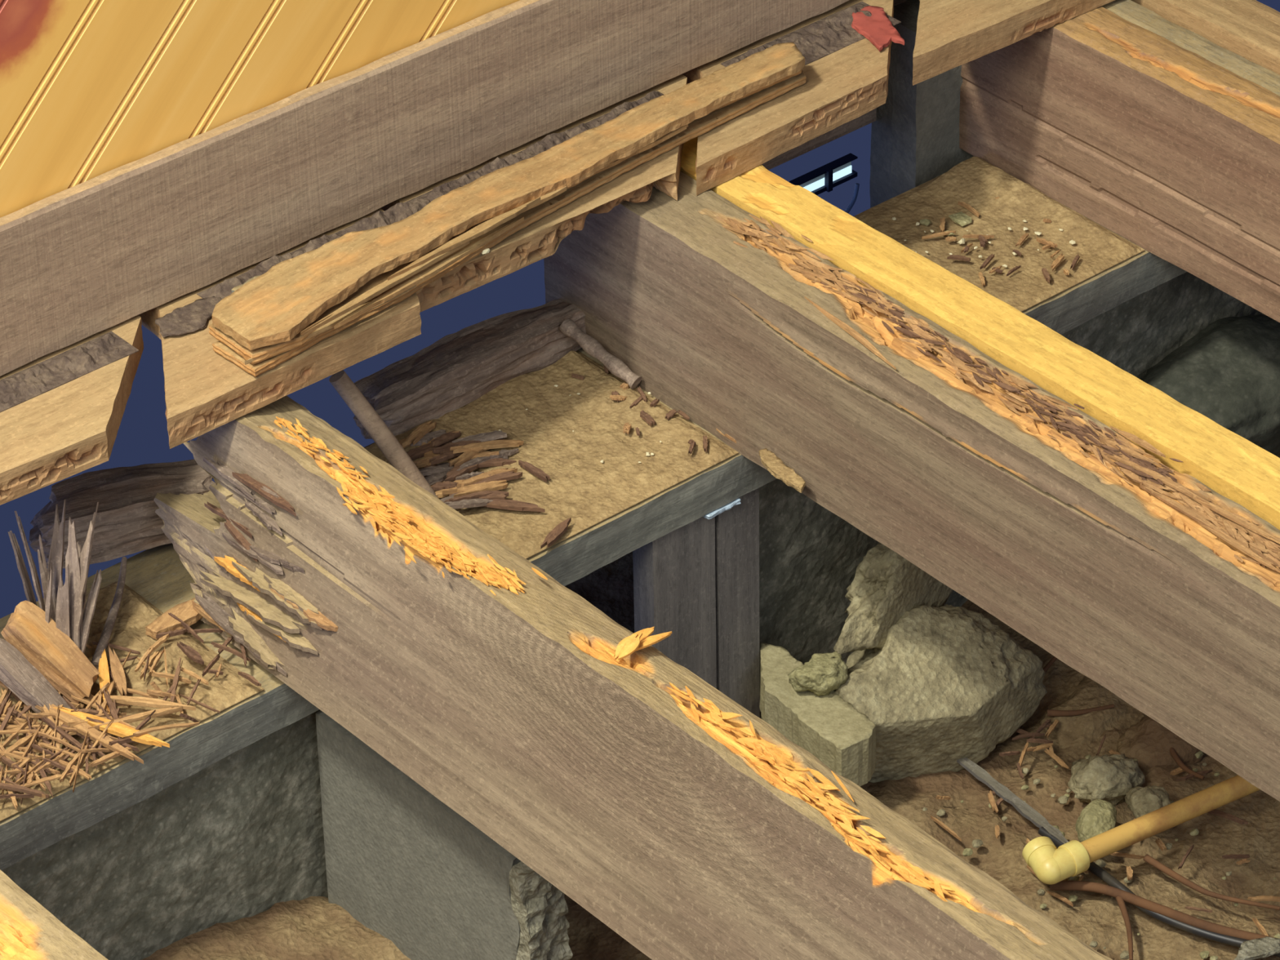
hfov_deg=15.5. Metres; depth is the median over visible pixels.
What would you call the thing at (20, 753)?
wood splinter
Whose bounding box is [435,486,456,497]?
torn splinter
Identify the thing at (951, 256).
crumb
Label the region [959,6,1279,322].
joist
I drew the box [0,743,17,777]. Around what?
wood splinter
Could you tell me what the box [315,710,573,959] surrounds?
concrete pier
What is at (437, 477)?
torn splinter
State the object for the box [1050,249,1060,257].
crumb
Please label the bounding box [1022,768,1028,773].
pebble
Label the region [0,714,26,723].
wood splinter
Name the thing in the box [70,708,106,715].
wood splinter
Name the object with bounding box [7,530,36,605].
wood splinter
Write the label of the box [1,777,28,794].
wood splinter
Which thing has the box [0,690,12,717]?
wood splinter
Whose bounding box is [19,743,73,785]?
wood splinter
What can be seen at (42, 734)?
wood splinter
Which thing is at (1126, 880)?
pebble
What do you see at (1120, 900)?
root
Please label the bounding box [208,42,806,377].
board
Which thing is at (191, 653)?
wood splinter
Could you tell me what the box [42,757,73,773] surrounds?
wood splinter
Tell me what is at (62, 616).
wood splinter
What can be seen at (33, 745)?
wood splinter
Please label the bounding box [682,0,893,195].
plank
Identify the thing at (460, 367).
plank
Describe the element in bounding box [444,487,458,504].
torn splinter
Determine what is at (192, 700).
wood splinter
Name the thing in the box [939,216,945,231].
crumb
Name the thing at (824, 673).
lump
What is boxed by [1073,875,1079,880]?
pebble
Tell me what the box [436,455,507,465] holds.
torn splinter
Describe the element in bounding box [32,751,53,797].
wood splinter
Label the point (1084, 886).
root
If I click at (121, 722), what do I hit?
wood splinter
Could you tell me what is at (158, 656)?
wood splinter
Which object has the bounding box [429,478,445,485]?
torn splinter
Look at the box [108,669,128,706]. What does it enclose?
wood splinter
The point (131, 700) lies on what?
wood splinter
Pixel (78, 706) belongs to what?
wood splinter
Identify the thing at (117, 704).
wood splinter
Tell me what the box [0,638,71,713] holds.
stump
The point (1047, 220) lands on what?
crumb
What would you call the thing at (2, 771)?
wood splinter
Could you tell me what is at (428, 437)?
torn splinter
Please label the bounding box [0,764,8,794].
wood splinter
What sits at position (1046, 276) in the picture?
crumb
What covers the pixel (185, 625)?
wood splinter
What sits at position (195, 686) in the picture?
wood splinter
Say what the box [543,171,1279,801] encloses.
joist
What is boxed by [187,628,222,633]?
wood splinter
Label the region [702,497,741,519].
metal strip
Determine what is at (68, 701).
wood splinter
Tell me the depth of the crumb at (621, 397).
3.36 m
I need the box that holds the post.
[869,0,974,208]
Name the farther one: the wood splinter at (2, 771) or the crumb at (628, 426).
the crumb at (628, 426)
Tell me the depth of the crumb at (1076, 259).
3.50 m
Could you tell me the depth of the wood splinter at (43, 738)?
3.03 m
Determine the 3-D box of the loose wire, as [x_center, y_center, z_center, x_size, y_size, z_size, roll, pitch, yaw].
[0.179,-0.237,3.970,0.017,0.027,0.004,-26,42,-32]
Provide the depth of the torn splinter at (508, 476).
3.28 m
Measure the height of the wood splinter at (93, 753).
0.004 m
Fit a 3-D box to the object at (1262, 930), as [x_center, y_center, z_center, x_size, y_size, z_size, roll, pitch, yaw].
[0.435,0.316,3.273,0.002,0.005,0.033,-12,36,-15]
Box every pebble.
[936,808,945,816]
[962,848,973,856]
[972,839,982,848]
[1001,816,1007,821]
[1021,784,1028,790]
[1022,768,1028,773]
[1032,778,1039,784]
[1036,888,1044,895]
[1040,903,1046,908]
[1057,795,1068,804]
[1066,875,1075,880]
[1068,894,1078,902]
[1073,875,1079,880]
[1089,941,1097,947]
[1095,859,1106,867]
[1120,950,1128,959]
[1124,876,1132,883]
[1164,842,1172,849]
[1190,828,1199,835]
[1195,751,1203,758]
[1199,951,1208,959]
[1209,955,1217,959]
[1226,871,1231,875]
[1273,933,1279,938]
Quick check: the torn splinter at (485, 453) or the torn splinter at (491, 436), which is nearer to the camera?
the torn splinter at (485, 453)
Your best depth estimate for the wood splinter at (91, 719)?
3.04 m
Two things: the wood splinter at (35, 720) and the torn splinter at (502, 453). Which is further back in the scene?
the torn splinter at (502, 453)
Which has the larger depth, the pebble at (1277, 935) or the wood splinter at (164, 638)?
the pebble at (1277, 935)
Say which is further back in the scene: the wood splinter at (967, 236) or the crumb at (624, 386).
the wood splinter at (967, 236)
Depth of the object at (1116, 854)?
3.35 m
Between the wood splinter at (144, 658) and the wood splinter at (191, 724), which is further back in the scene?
the wood splinter at (144, 658)
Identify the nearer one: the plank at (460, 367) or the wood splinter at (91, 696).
the wood splinter at (91, 696)
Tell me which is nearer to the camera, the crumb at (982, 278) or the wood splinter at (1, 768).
the wood splinter at (1, 768)
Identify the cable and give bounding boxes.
[956,757,1068,843]
[1038,826,1279,957]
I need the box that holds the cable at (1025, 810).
[956,757,1068,843]
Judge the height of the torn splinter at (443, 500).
0.008 m
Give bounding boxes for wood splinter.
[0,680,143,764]
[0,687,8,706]
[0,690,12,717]
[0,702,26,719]
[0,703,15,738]
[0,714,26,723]
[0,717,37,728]
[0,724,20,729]
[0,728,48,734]
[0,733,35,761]
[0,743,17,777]
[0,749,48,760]
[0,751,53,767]
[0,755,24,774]
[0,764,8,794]
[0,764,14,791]
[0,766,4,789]
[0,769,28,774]
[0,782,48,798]
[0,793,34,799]
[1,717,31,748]
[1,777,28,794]
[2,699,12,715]
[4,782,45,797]
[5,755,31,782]
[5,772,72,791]
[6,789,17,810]
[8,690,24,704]
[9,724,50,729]
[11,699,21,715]
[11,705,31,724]
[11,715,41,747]
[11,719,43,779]
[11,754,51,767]
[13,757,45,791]
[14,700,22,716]
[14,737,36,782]
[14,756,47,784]
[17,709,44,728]
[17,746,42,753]
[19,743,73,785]
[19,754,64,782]
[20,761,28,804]
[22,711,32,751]
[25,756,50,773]
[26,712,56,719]
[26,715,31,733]
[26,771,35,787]
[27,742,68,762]
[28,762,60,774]
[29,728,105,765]
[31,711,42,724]
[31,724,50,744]
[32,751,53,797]
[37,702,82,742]
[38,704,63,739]
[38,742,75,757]
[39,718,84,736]
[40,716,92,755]
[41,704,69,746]
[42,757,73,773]
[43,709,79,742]
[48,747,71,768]
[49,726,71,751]
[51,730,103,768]
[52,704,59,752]
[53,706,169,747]
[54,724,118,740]
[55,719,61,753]
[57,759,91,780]
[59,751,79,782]
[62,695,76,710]
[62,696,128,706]
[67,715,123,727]
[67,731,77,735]
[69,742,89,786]
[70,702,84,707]
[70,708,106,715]
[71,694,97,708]
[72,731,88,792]
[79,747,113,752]
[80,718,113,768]
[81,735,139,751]
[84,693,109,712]
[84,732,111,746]
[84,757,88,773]
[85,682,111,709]
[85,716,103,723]
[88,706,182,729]
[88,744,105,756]
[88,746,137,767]
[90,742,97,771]
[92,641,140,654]
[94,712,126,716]
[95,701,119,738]
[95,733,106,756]
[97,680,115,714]
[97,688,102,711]
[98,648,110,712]
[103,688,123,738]
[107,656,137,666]
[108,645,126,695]
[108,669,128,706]
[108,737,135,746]
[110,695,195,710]
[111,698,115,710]
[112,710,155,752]
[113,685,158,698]
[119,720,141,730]
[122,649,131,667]
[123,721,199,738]
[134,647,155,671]
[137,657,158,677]
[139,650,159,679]
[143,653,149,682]
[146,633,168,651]
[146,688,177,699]
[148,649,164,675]
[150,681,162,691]
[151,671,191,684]
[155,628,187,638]
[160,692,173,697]
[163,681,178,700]
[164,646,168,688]
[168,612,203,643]
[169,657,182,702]
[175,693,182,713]
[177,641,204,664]
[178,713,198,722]
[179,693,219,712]
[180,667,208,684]
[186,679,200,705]
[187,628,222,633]
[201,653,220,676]
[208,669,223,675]
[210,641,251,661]
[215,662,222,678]
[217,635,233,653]
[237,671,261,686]
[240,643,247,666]
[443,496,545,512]
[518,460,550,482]
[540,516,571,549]
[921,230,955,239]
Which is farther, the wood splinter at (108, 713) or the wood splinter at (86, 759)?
the wood splinter at (108, 713)
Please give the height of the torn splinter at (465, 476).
0.004 m
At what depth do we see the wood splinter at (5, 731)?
3.03 m
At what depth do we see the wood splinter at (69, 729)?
3.03 m
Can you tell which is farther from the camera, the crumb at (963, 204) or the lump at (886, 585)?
the crumb at (963, 204)
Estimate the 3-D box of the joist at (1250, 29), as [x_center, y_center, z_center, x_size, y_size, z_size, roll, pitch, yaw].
[0.554,-0.223,3.464,0.052,0.148,0.700,-26,42,-32]
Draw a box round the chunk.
[0,600,99,703]
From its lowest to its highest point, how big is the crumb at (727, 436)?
0.004 m
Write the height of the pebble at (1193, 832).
0.004 m
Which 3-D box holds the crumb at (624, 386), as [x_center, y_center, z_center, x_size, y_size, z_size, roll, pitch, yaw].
[-0.011,-0.067,3.372,0.005,0.004,0.007,21,40,28]
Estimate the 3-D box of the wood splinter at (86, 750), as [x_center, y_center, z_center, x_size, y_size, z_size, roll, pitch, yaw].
[-0.348,0.174,3.017,0.027,0.012,0.002,-19,38,-24]
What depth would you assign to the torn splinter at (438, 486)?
3.26 m
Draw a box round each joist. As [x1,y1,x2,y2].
[0,869,107,959]
[153,395,1112,959]
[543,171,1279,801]
[680,136,1279,529]
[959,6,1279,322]
[1130,0,1279,75]
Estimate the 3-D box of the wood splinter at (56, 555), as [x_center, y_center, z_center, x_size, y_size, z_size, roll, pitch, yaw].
[-0.384,0.074,3.089,0.010,0.131,0.035,13,37,20]
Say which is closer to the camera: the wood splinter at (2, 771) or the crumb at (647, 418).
the wood splinter at (2, 771)
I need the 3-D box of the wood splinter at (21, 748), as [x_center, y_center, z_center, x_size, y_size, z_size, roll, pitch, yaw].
[-0.390,0.174,3.022,0.021,0.008,0.003,-8,35,-10]
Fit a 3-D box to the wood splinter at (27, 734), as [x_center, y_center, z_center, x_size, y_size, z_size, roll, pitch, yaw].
[-0.395,0.163,3.037,0.003,0.005,0.040,0,35,1]
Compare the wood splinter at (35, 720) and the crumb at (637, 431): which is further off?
the crumb at (637, 431)
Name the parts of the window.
pane, pane, frame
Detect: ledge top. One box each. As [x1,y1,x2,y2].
[0,581,264,821]
[364,350,738,559]
[853,156,1144,311]
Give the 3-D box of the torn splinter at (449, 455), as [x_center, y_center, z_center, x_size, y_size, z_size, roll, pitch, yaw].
[-0.134,-0.017,3.295,0.037,0.010,0.005,-30,44,-35]
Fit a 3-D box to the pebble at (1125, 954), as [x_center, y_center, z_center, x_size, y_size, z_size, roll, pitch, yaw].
[0.337,0.330,3.263,0.009,0.005,0.007,-26,42,-32]
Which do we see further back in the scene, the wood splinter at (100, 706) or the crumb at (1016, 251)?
the crumb at (1016, 251)
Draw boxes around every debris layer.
[0,331,138,412]
[196,90,663,298]
[720,1,901,66]
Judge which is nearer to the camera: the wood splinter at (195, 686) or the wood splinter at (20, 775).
the wood splinter at (20, 775)
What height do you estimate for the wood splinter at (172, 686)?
0.008 m
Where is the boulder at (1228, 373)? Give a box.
[1141,314,1279,455]
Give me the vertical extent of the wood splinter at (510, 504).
0.004 m
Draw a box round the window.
[789,153,857,195]
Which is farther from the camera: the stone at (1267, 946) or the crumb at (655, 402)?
the crumb at (655, 402)
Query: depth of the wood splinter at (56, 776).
2.99 m
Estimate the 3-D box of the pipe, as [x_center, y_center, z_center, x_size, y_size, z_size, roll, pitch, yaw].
[0.414,0.228,3.359,0.313,0.027,0.034,-18,38,-22]
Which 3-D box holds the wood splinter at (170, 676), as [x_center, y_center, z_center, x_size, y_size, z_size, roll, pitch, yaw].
[-0.307,0.130,3.083,0.027,0.007,0.002,4,35,7]
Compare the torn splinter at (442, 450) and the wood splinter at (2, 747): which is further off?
the torn splinter at (442, 450)
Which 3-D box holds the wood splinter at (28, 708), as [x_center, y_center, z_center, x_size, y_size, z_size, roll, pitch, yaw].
[-0.395,0.147,3.058,0.002,0.008,0.040,25,42,33]
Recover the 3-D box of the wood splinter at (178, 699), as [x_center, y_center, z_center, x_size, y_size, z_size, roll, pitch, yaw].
[-0.300,0.147,3.060,0.002,0.005,0.022,-9,35,-12]
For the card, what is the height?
0.006 m
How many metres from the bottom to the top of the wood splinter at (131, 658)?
0.003 m
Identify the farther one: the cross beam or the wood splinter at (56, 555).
the cross beam
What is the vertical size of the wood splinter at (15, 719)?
0.004 m
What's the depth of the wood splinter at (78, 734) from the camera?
3.04 m
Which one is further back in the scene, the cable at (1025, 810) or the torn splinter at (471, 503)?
the cable at (1025, 810)
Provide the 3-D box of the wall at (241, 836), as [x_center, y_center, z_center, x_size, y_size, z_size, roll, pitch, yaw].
[-0.003,0.111,3.434,1.984,0.274,0.113,-26,42,-32]
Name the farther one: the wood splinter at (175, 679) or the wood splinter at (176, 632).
the wood splinter at (176, 632)
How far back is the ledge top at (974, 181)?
3.55 m
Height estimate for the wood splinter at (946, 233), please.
0.002 m
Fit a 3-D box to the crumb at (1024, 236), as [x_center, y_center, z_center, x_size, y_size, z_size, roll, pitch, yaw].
[0.287,-0.181,3.530,0.003,0.002,0.020,16,39,23]
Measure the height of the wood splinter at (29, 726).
0.013 m
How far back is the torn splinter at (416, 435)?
3.32 m
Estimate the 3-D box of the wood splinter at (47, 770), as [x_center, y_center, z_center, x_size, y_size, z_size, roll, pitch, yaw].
[-0.386,0.183,3.008,0.022,0.005,0.002,19,39,26]
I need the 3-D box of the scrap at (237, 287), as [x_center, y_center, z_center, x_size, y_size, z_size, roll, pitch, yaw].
[-0.258,-0.129,3.166,0.016,0.010,0.037,28,44,35]
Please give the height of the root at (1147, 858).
0.005 m
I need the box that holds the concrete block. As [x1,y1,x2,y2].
[759,642,875,786]
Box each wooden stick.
[328,369,438,497]
[559,318,641,389]
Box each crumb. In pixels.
[571,373,583,380]
[609,395,626,400]
[611,391,620,401]
[619,382,629,390]
[622,422,631,434]
[624,424,631,430]
[629,395,643,408]
[635,426,639,435]
[636,386,647,401]
[640,410,655,426]
[649,398,659,406]
[665,409,676,419]
[676,409,689,419]
[688,440,694,454]
[702,435,707,452]
[724,433,736,443]
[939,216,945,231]
[945,235,956,241]
[946,254,970,262]
[958,200,979,217]
[960,242,973,253]
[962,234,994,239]
[964,245,968,253]
[977,235,987,243]
[978,271,985,285]
[979,240,985,247]
[980,253,994,269]
[988,266,1001,273]
[991,266,1002,273]
[1006,265,1020,276]
[1013,249,1021,256]
[1015,232,1028,246]
[1035,237,1057,248]
[1041,267,1050,284]
[1042,244,1050,250]
[1043,218,1051,222]
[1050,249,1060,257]
[1050,253,1064,271]
[1063,268,1069,275]
[1070,254,1079,270]
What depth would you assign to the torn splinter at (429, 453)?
3.31 m
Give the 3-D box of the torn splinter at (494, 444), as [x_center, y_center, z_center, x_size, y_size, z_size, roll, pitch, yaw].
[-0.107,-0.024,3.308,0.056,0.014,0.006,-17,37,-21]
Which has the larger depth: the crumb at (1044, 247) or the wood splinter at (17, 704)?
the crumb at (1044, 247)
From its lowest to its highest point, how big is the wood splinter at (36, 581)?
0.145 m
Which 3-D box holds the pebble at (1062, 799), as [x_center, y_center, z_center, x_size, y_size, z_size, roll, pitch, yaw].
[0.306,0.232,3.406,0.007,0.005,0.008,12,37,18]
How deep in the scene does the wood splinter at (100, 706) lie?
3.05 m
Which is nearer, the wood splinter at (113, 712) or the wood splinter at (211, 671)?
the wood splinter at (113, 712)
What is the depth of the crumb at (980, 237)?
3.53 m
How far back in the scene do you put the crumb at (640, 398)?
3.36 m
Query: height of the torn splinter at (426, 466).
0.004 m
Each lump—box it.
[787,651,848,696]
[833,542,953,654]
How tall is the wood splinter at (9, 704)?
0.009 m
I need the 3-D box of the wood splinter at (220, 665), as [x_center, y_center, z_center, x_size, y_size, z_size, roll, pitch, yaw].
[-0.277,0.125,3.090,0.002,0.006,0.012,8,36,14]
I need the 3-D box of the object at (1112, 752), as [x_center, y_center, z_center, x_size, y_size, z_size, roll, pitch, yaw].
[0.349,0.201,3.444,0.011,0.004,0.004,14,37,21]
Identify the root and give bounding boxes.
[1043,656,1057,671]
[1047,704,1114,716]
[1049,880,1279,940]
[1115,896,1133,959]
[1142,853,1279,910]
[1169,746,1204,779]
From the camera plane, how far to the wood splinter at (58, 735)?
3.03 m
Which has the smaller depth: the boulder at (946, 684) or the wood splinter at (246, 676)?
the wood splinter at (246, 676)
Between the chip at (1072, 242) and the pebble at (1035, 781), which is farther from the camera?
the chip at (1072, 242)
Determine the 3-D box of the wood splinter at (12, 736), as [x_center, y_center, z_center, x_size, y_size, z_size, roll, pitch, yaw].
[-0.404,0.166,3.030,0.002,0.009,0.040,20,40,28]
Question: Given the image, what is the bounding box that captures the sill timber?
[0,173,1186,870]
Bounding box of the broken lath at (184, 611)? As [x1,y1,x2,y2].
[145,597,203,639]
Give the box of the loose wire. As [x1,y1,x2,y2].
[844,182,859,213]
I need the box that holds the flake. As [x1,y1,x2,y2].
[759,448,805,493]
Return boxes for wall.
[0,0,519,217]
[1,271,1266,959]
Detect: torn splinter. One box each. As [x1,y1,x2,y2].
[398,431,458,448]
[402,420,435,446]
[406,439,453,460]
[410,429,446,445]
[413,455,448,467]
[418,464,453,475]
[423,450,456,457]
[423,462,441,476]
[424,466,453,484]
[428,450,463,465]
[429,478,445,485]
[431,431,461,446]
[431,480,457,490]
[432,444,490,454]
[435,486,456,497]
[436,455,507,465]
[440,493,455,502]
[442,480,507,497]
[444,459,478,481]
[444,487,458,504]
[444,498,493,509]
[447,451,499,462]
[448,440,480,445]
[448,457,515,467]
[448,489,498,502]
[449,440,524,453]
[449,448,488,467]
[452,430,506,443]
[453,471,484,480]
[455,471,522,488]
[456,448,518,471]
[456,467,517,488]
[478,490,508,499]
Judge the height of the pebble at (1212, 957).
0.004 m
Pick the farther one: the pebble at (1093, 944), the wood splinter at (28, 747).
the pebble at (1093, 944)
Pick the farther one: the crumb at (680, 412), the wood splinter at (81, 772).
the crumb at (680, 412)
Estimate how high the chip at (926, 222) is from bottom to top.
0.004 m
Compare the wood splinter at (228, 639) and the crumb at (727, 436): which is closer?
the wood splinter at (228, 639)
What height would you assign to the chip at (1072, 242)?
0.002 m
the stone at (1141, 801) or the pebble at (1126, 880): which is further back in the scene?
the stone at (1141, 801)
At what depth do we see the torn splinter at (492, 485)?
3.26 m
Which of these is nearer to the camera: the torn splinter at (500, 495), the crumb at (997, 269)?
the torn splinter at (500, 495)
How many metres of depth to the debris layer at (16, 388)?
3.10 m
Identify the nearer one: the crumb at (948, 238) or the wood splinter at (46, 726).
the wood splinter at (46, 726)
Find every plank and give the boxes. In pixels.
[0,315,143,505]
[28,459,215,568]
[138,208,421,448]
[353,298,586,439]
[380,74,687,311]
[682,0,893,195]
[912,0,1115,85]
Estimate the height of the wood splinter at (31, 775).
0.010 m
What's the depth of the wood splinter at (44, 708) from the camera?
3.04 m
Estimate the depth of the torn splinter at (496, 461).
3.30 m
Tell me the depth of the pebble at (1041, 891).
3.32 m
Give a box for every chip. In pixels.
[480,248,489,253]
[920,218,931,226]
[947,211,971,226]
[956,237,965,244]
[1069,240,1075,244]
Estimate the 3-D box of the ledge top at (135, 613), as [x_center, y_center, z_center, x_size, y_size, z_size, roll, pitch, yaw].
[-0.523,0.209,2.983,0.588,0.017,0.158,-26,42,-32]
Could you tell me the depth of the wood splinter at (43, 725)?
3.04 m
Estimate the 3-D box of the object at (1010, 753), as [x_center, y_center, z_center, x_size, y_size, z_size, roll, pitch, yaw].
[0.271,0.201,3.445,0.018,0.006,0.002,-16,37,-21]
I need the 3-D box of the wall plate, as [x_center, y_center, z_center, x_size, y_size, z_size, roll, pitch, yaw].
[-0.198,-0.228,3.217,1.700,0.111,0.011,-26,42,-32]
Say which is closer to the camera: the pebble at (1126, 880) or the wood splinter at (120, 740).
the wood splinter at (120, 740)
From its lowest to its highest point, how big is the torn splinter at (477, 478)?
0.014 m
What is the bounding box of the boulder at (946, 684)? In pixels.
[835,604,1047,782]
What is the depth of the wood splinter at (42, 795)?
2.98 m
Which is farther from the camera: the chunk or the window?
the window
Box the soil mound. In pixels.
[1038,676,1146,748]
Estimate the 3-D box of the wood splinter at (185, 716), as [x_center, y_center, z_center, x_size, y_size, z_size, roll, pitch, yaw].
[-0.292,0.154,3.044,0.014,0.013,0.002,-19,38,-24]
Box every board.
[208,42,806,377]
[632,516,716,688]
[715,488,759,717]
[1101,0,1279,96]
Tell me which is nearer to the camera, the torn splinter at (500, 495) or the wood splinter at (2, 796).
the wood splinter at (2, 796)
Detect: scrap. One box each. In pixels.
[155,296,222,337]
[231,275,260,293]
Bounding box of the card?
[851,5,904,51]
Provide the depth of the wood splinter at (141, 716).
3.04 m
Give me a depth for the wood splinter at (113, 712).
3.05 m
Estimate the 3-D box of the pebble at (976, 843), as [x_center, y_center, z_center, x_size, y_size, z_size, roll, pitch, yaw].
[0.242,0.260,3.367,0.008,0.005,0.006,-6,35,-7]
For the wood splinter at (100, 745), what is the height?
0.010 m
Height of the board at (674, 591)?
0.239 m
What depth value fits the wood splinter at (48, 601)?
3.06 m
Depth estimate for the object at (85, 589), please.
3.09 m
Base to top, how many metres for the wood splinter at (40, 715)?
0.016 m
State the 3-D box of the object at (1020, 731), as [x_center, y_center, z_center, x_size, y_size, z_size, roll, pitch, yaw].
[0.275,0.184,3.470,0.035,0.005,0.004,13,37,19]
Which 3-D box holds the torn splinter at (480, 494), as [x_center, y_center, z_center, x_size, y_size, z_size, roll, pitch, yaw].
[-0.114,0.011,3.254,0.040,0.008,0.004,-17,38,-22]
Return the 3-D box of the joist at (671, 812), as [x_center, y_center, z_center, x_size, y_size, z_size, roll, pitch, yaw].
[-0.011,0.181,2.900,0.113,0.164,0.907,-27,42,-32]
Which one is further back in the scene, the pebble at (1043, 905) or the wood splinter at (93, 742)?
the pebble at (1043, 905)
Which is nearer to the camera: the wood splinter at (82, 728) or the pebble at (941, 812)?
the wood splinter at (82, 728)
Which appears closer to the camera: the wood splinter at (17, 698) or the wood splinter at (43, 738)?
the wood splinter at (43, 738)
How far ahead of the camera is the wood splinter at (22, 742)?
3.02 m
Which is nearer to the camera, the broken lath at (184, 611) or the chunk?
the chunk
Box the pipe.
[1022,774,1260,884]
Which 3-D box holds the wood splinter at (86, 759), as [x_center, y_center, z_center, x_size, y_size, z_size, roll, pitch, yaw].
[-0.354,0.183,3.006,0.002,0.007,0.017,-4,35,-4]
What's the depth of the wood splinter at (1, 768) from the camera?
3.00 m
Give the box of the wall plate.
[0,0,848,376]
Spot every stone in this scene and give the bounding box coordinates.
[1066,753,1145,806]
[1075,798,1116,842]
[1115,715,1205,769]
[1124,785,1170,817]
[1233,936,1279,959]
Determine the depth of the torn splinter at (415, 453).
3.31 m

